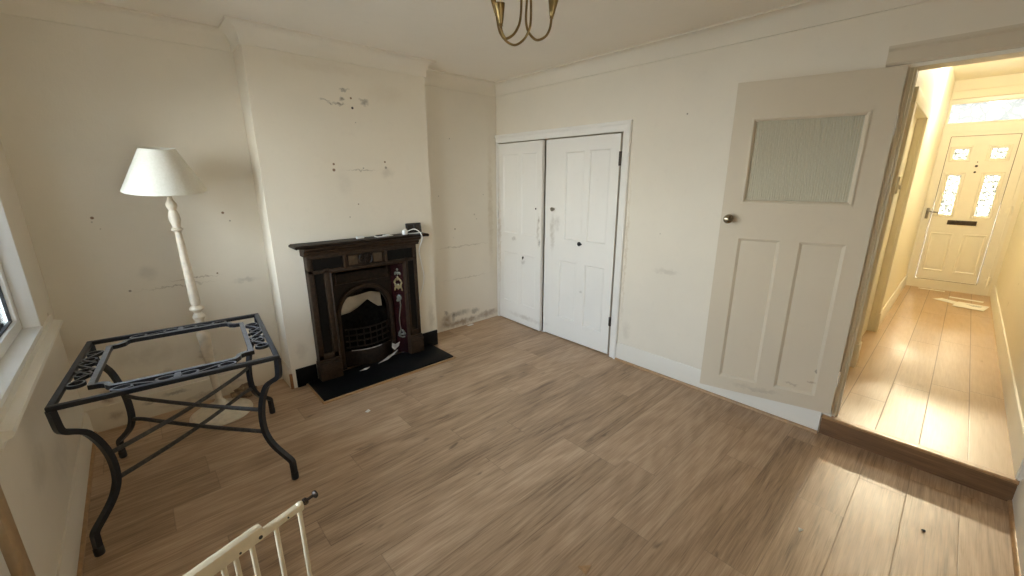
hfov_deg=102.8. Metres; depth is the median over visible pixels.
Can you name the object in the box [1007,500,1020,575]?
beading
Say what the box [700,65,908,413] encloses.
door
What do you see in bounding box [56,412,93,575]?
baseboard
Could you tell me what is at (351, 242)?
mantel shelf
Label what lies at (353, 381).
hearth
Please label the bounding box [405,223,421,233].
electronic device
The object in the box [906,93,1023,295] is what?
door
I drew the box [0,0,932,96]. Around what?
crown molding
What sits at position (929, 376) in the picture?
floor
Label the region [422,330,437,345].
tile upstand
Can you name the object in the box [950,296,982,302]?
letter
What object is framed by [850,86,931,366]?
trim
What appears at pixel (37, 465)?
wall
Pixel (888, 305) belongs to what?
baseboard
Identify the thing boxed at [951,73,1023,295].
wall
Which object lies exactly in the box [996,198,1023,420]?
wall
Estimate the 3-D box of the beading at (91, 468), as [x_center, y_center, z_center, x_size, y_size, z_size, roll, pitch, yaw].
[-2.169,1.127,2.085,0.016,0.020,1.810,-13,20,-41]
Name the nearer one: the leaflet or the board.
the board
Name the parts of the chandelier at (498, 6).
arm, arm, arm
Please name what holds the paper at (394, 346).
in the fireplace
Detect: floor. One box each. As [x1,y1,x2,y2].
[83,312,1013,575]
[821,285,1013,475]
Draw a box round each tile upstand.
[295,364,317,387]
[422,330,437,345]
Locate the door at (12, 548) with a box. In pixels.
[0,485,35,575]
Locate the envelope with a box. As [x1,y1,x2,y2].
[952,302,988,310]
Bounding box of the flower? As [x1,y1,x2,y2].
[394,276,402,290]
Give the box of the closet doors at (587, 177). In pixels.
[494,119,632,358]
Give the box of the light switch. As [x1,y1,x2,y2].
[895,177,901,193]
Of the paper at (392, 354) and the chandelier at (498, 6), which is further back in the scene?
the paper at (392, 354)
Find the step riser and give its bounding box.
[819,418,1017,500]
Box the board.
[341,291,381,314]
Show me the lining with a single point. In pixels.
(1017, 52)
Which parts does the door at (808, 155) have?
knob, panel, reeded pane, panel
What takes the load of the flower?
on the fireplace
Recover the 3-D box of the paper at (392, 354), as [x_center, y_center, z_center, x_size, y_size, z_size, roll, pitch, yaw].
[-1.128,0.626,3.728,0.015,0.074,0.211,14,21,42]
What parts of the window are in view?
pane, frame, sill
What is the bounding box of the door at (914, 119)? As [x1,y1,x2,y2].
[862,117,916,335]
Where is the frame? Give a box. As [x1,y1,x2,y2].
[44,313,298,556]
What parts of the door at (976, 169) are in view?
handle, glass pane, glass pane, letter plate, panel, glass pane, glass pane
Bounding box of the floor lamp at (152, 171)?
[120,147,252,425]
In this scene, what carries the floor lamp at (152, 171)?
on the floor at (528, 451)
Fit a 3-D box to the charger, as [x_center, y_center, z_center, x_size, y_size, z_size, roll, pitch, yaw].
[-0.894,-0.127,3.771,0.174,0.862,0.214,-4,15,-14]
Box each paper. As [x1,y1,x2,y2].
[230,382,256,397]
[378,350,396,363]
[392,342,399,349]
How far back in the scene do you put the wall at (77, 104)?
2.72 m
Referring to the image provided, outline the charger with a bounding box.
[402,229,423,316]
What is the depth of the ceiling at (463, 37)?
2.62 m
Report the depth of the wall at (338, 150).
3.18 m
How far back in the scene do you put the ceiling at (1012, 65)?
4.68 m
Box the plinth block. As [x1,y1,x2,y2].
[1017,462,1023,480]
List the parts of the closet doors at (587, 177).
panel, panel, door, panel, panel, panel, panel, door, panel, panel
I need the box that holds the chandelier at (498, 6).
[491,0,557,45]
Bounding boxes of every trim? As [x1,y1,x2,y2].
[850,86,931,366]
[885,23,1023,66]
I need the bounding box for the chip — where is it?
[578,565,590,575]
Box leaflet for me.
[933,298,956,303]
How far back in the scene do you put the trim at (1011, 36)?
1.97 m
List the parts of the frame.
leg, leg, frame, frame, leg, leg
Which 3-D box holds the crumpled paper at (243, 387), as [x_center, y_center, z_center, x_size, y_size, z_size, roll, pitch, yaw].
[-2.058,0.794,3.141,0.175,0.123,0.100,-13,20,-41]
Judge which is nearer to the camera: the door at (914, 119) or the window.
the window
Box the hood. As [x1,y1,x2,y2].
[348,288,378,296]
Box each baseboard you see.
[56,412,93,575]
[84,360,291,432]
[289,374,293,388]
[616,342,821,430]
[879,275,906,325]
[990,286,1023,575]
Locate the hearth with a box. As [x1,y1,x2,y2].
[306,344,455,403]
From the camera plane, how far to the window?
1.96 m
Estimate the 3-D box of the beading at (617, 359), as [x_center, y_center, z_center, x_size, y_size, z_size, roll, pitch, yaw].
[1.489,0.806,3.259,0.016,0.020,1.562,-13,20,-41]
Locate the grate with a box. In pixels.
[341,299,388,360]
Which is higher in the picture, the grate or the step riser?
the grate
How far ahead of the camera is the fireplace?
3.50 m
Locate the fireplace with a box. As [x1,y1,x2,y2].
[288,232,428,381]
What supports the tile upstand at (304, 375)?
attached to the wall at (338, 150)
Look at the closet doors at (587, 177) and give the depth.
4.03 m
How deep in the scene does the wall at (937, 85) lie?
4.27 m
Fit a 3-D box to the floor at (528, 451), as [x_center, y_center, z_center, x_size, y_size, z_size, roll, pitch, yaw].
[0.085,1.090,2.471,4.486,0.120,4.332,-13,20,-41]
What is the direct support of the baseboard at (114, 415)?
attached to the wall at (77, 104)
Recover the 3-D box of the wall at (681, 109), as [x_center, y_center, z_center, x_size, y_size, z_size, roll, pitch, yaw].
[1.420,-0.735,3.379,0.550,2.930,4.112,-13,20,-41]
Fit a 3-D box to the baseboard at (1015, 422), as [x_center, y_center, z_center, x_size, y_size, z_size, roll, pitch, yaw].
[3.112,0.859,2.542,8.522,0.288,0.036,-13,20,-41]
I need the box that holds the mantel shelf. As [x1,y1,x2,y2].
[288,232,428,249]
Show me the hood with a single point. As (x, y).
(361, 290)
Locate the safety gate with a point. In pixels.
(217, 562)
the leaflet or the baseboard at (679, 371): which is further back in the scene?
the leaflet
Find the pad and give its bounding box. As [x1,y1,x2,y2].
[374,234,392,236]
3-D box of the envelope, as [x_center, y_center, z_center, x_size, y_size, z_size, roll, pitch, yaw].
[5.509,0.218,4.911,0.300,0.004,0.260,-9,18,-31]
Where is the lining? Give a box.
[832,47,1023,415]
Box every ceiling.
[88,0,805,81]
[953,57,1023,80]
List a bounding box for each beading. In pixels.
[77,431,96,575]
[614,357,817,433]
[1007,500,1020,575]
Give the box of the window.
[0,198,62,450]
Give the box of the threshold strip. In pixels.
[821,414,1019,484]
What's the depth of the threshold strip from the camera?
2.33 m
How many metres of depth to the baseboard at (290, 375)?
3.27 m
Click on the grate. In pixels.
(368, 313)
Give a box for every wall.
[0,13,497,410]
[0,140,83,575]
[233,44,436,387]
[496,0,1023,431]
[867,66,955,330]
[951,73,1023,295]
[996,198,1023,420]
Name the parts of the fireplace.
ornament panel, ornament panel, bed moulding, panel, arch plate, arch moulding, opening moulding, ornament panel, tulip stem, ornament panel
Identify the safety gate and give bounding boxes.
[183,490,317,575]

